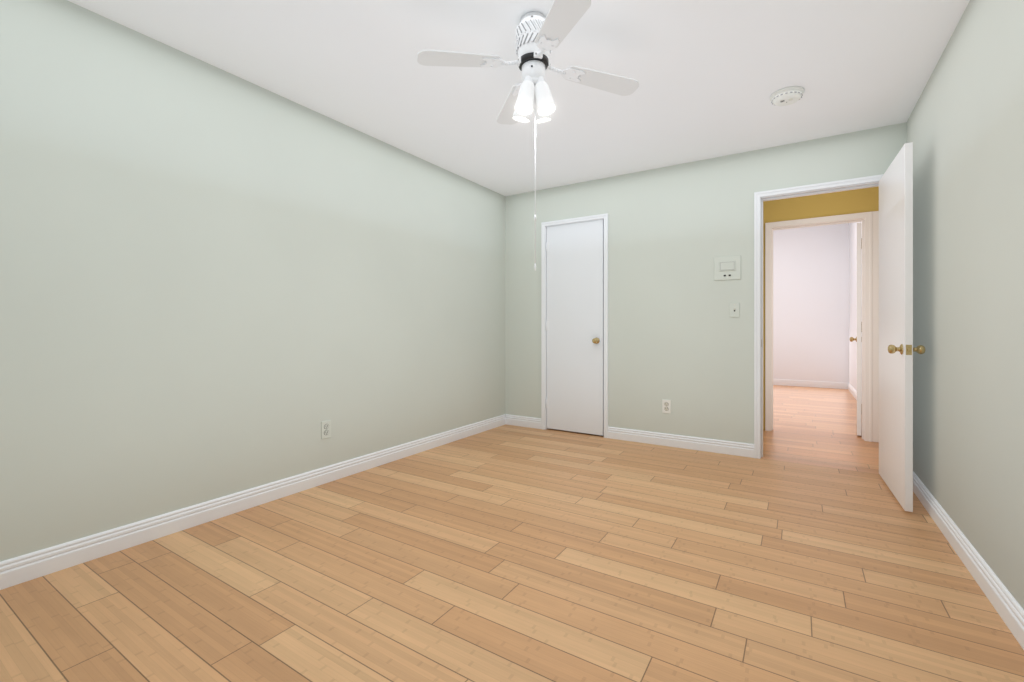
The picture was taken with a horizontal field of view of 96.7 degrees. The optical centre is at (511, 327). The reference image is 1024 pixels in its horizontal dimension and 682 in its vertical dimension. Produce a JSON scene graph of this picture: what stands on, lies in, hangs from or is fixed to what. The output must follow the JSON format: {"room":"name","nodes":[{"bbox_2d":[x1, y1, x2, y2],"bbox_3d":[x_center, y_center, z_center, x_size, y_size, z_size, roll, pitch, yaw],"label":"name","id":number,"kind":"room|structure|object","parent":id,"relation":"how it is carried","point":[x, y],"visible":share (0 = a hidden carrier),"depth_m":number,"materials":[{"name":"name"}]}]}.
{"room":"empty bedroom","nodes":[
{"label":"empty bedroom","id":0,"kind":"room"},
{"bbox_2d":[0,0,504,561],"bbox_3d":[-1.325,-0.190,2.967,0.120,2.420,4.740,0,0,32],"label":"wall","id":1,"kind":"structure","parent":0,"point":[216,282],"depth_m":2.37,"materials":[{"name":"green paint"}]},
{"bbox_2d":[0,414,507,589],"bbox_3d":[-1.267,0.968,2.931,0.016,0.105,4.500,0,0,32],"label":"baseboard","id":2,"kind":"structure","parent":1,"relation":"attached to","point":[59,557],"depth_m":2.35,"materials":[{"name":"white wood"}]},
{"bbox_2d":[321,420,330,438],"bbox_3d":[-1.225,0.670,3.004,0.010,0.115,0.070,0,0,32],"label":"electrical outlet","id":3,"kind":"object","parent":1,"relation":"attached to","point":[325,429],"visible":1,"depth_m":3.00,"materials":[{"name":"white plastic"}]},
{"bbox_2d":[0,385,1023,681],"bbox_3d":[1.595,1.045,4.292,5.800,0.050,10.100,0,0,32],"label":"floor","id":4,"kind":"structure","parent":0,"point":[506,552],"depth_m":1.83,"materials":[{"name":"brown wood"}]},
{"bbox_2d":[68,0,969,195],"bbox_3d":[0.104,-1.440,2.064,3.500,0.080,4.740,0,0,32],"label":"ceiling","id":5,"kind":"structure","parent":0,"point":[711,76],"depth_m":2.46,"materials":[{"name":"white paint"}]},
{"bbox_2d":[417,0,638,270],"bbox_3d":[0.098,-0.827,2.068,0.807,1.144,0.807,0,0,32],"label":"ceiling fan","id":6,"kind":"object","parent":5,"relation":"hanging from","point":[540,37],"visible":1,"depth_m":2.01,"materials":[{"name":"white metal"}]},
{"bbox_2d":[770,86,803,105],"bbox_3d":[1.642,-1.371,2.718,0.176,0.058,0.176,0,0,32],"label":"smoke detector","id":7,"kind":"object","parent":5,"relation":"attached to","point":[786,96],"visible":1,"depth_m":2.67,"materials":[{"name":"white plastic"}]},
{"bbox_2d":[505,122,906,443],"bbox_3d":[1.338,-0.190,4.016,3.260,2.420,0.120,0,0,32],"label":"wall","id":8,"kind":"structure","parent":0,"point":[680,338],"depth_m":3.90,"materials":[{"name":"green paint"}]},
{"bbox_2d":[508,414,540,428],"bbox_3d":[0.126,0.968,4.702,0.417,0.105,0.016,0,0,32],"label":"baseboard","id":9,"kind":"structure","parent":8,"relation":"attached to","point":[531,422],"depth_m":4.69,"materials":[{"name":"white wood"}]},
{"bbox_2d":[541,213,607,437],"bbox_3d":[0.627,-0.021,4.455,0.696,2.081,0.141,0,0,32],"label":"door frame","id":10,"kind":"structure","parent":8,"relation":"attached to","point":[545,225],"depth_m":4.56,"materials":[{"name":"white wood"}]},
{"bbox_2d":[546,219,603,435],"bbox_3d":[0.588,-0.004,4.407,0.604,2.025,0.098,0,0,32],"label":"closet door","id":11,"kind":"structure","parent":8,"relation":"in","point":[575,329],"depth_m":4.41,"materials":[{"name":"white paint"}]},
{"bbox_2d":[662,400,670,412],"bbox_3d":[1.338,0.680,3.941,0.070,0.115,0.010,0,0,32],"label":"electrical outlet","id":12,"kind":"object","parent":8,"relation":"attached to","point":[666,406],"visible":1,"depth_m":3.94,"materials":[{"name":"white plastic"}]},
{"bbox_2d":[608,427,753,457],"bbox_3d":[1.397,0.968,3.898,1.201,0.105,0.016,0,0,32],"label":"baseboard","id":13,"kind":"structure","parent":8,"relation":"attached to","point":[671,440],"depth_m":3.85,"materials":[{"name":"white wood"}]},
{"bbox_2d":[714,255,740,279],"bbox_3d":[1.742,-0.485,3.683,0.196,0.190,0.013,0,0,32],"label":"thermostat","id":14,"kind":"object","parent":8,"relation":"attached to","point":[727,268],"visible":1,"depth_m":3.68,"materials":[{"name":"white plastic"}]},
{"bbox_2d":[730,303,738,316],"bbox_3d":[1.786,-0.145,3.653,0.070,0.115,0.017,0,0,32],"label":"light switch","id":15,"kind":"object","parent":8,"relation":"attached to","point":[734,309],"visible":1,"depth_m":3.65,"materials":[{"name":"white plastic"}]},
{"bbox_2d":[754,174,882,458],"bbox_3d":[2.302,-0.021,3.407,0.852,2.083,0.160,0,0,32],"label":"door frame","id":16,"kind":"structure","parent":8,"relation":"attached to","point":[825,187],"depth_m":3.56,"materials":[{"name":"white wood"}]},
{"bbox_2d":[879,142,924,511],"bbox_3d":[2.367,-0.004,2.821,0.162,2.025,0.770,0,0,30],"label":"entry door","id":17,"kind":"structure","parent":8,"relation":"in","point":[897,349],"depth_m":2.66,"materials":[{"name":"white paint"}]},
{"bbox_2d":[773,222,861,396],"bbox_3d":[2.103,-0.480,4.955,3.090,3.000,0.004,0,0,32],"label":"wall","id":18,"kind":"structure","parent":0,"point":[814,299],"depth_m":4.39,"materials":[{"name":"white paint"}]},
{"bbox_2d":[773,379,846,388],"bbox_3d":[4.289,0.968,8.412,3.090,0.105,0.016,0,0,32],"label":"baseboard","id":19,"kind":"structure","parent":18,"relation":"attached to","point":[835,385],"depth_m":7.86,"materials":[{"name":"white wood"}]},
{"bbox_2d":[847,383,861,403],"bbox_3d":[4.513,0.968,5.854,0.016,0.105,4.100,0,0,32],"label":"baseboard","id":20,"kind":"structure","parent":18,"relation":"attached to","point":[849,387],"depth_m":6.91,"materials":[{"name":"white wood"}]},
{"bbox_2d":[763,186,878,429],"bbox_3d":[2.007,-0.190,4.943,5.800,2.420,0.120,0,0,32],"label":"wall","id":21,"kind":"structure","parent":0,"point":[837,203],"depth_m":4.33,"materials":[{"name":"yellow paint"}]},
{"bbox_2d":[765,212,871,441],"bbox_3d":[2.915,-0.012,4.368,0.838,2.064,0.160,0,0,32],"label":"door frame","id":22,"kind":"structure","parent":21,"relation":"attached to","point":[865,218],"depth_m":4.17,"materials":[{"name":"white wood"}]},
{"bbox_2d":[850,222,861,435],"bbox_3d":[3.468,0.011,4.546,0.162,1.995,0.740,0,0,37],"label":"room door","id":23,"kind":"structure","parent":21,"relation":"in","point":[858,339],"depth_m":4.26,"materials":[{"name":"white paint"}]},
{"bbox_2d":[872,211,878,441],"bbox_3d":[3.265,-0.013,4.067,0.075,2.065,0.014,0,0,32],"label":"trim","id":24,"kind":"structure","parent":21,"relation":"attached to","point":[875,326],"depth_m":4.07,"materials":[{"name":"white wood"}]},
{"bbox_2d":[907,0,1023,609],"bbox_3d":[1.532,-0.190,1.161,0.120,2.420,4.740,0,0,32],"label":"wall","id":25,"kind":"structure","parent":0,"point":[965,128],"depth_m":1.89,"materials":[{"name":"green paint"}]},
{"bbox_2d":[913,471,1023,649],"bbox_3d":[1.473,0.968,1.198,0.020,0.105,4.500,0,0,32],"label":"baseboard","id":26,"kind":"structure","parent":25,"relation":"attached to","point":[1010,611],"depth_m":1.82,"materials":[{"name":"white wood"}]}
]}

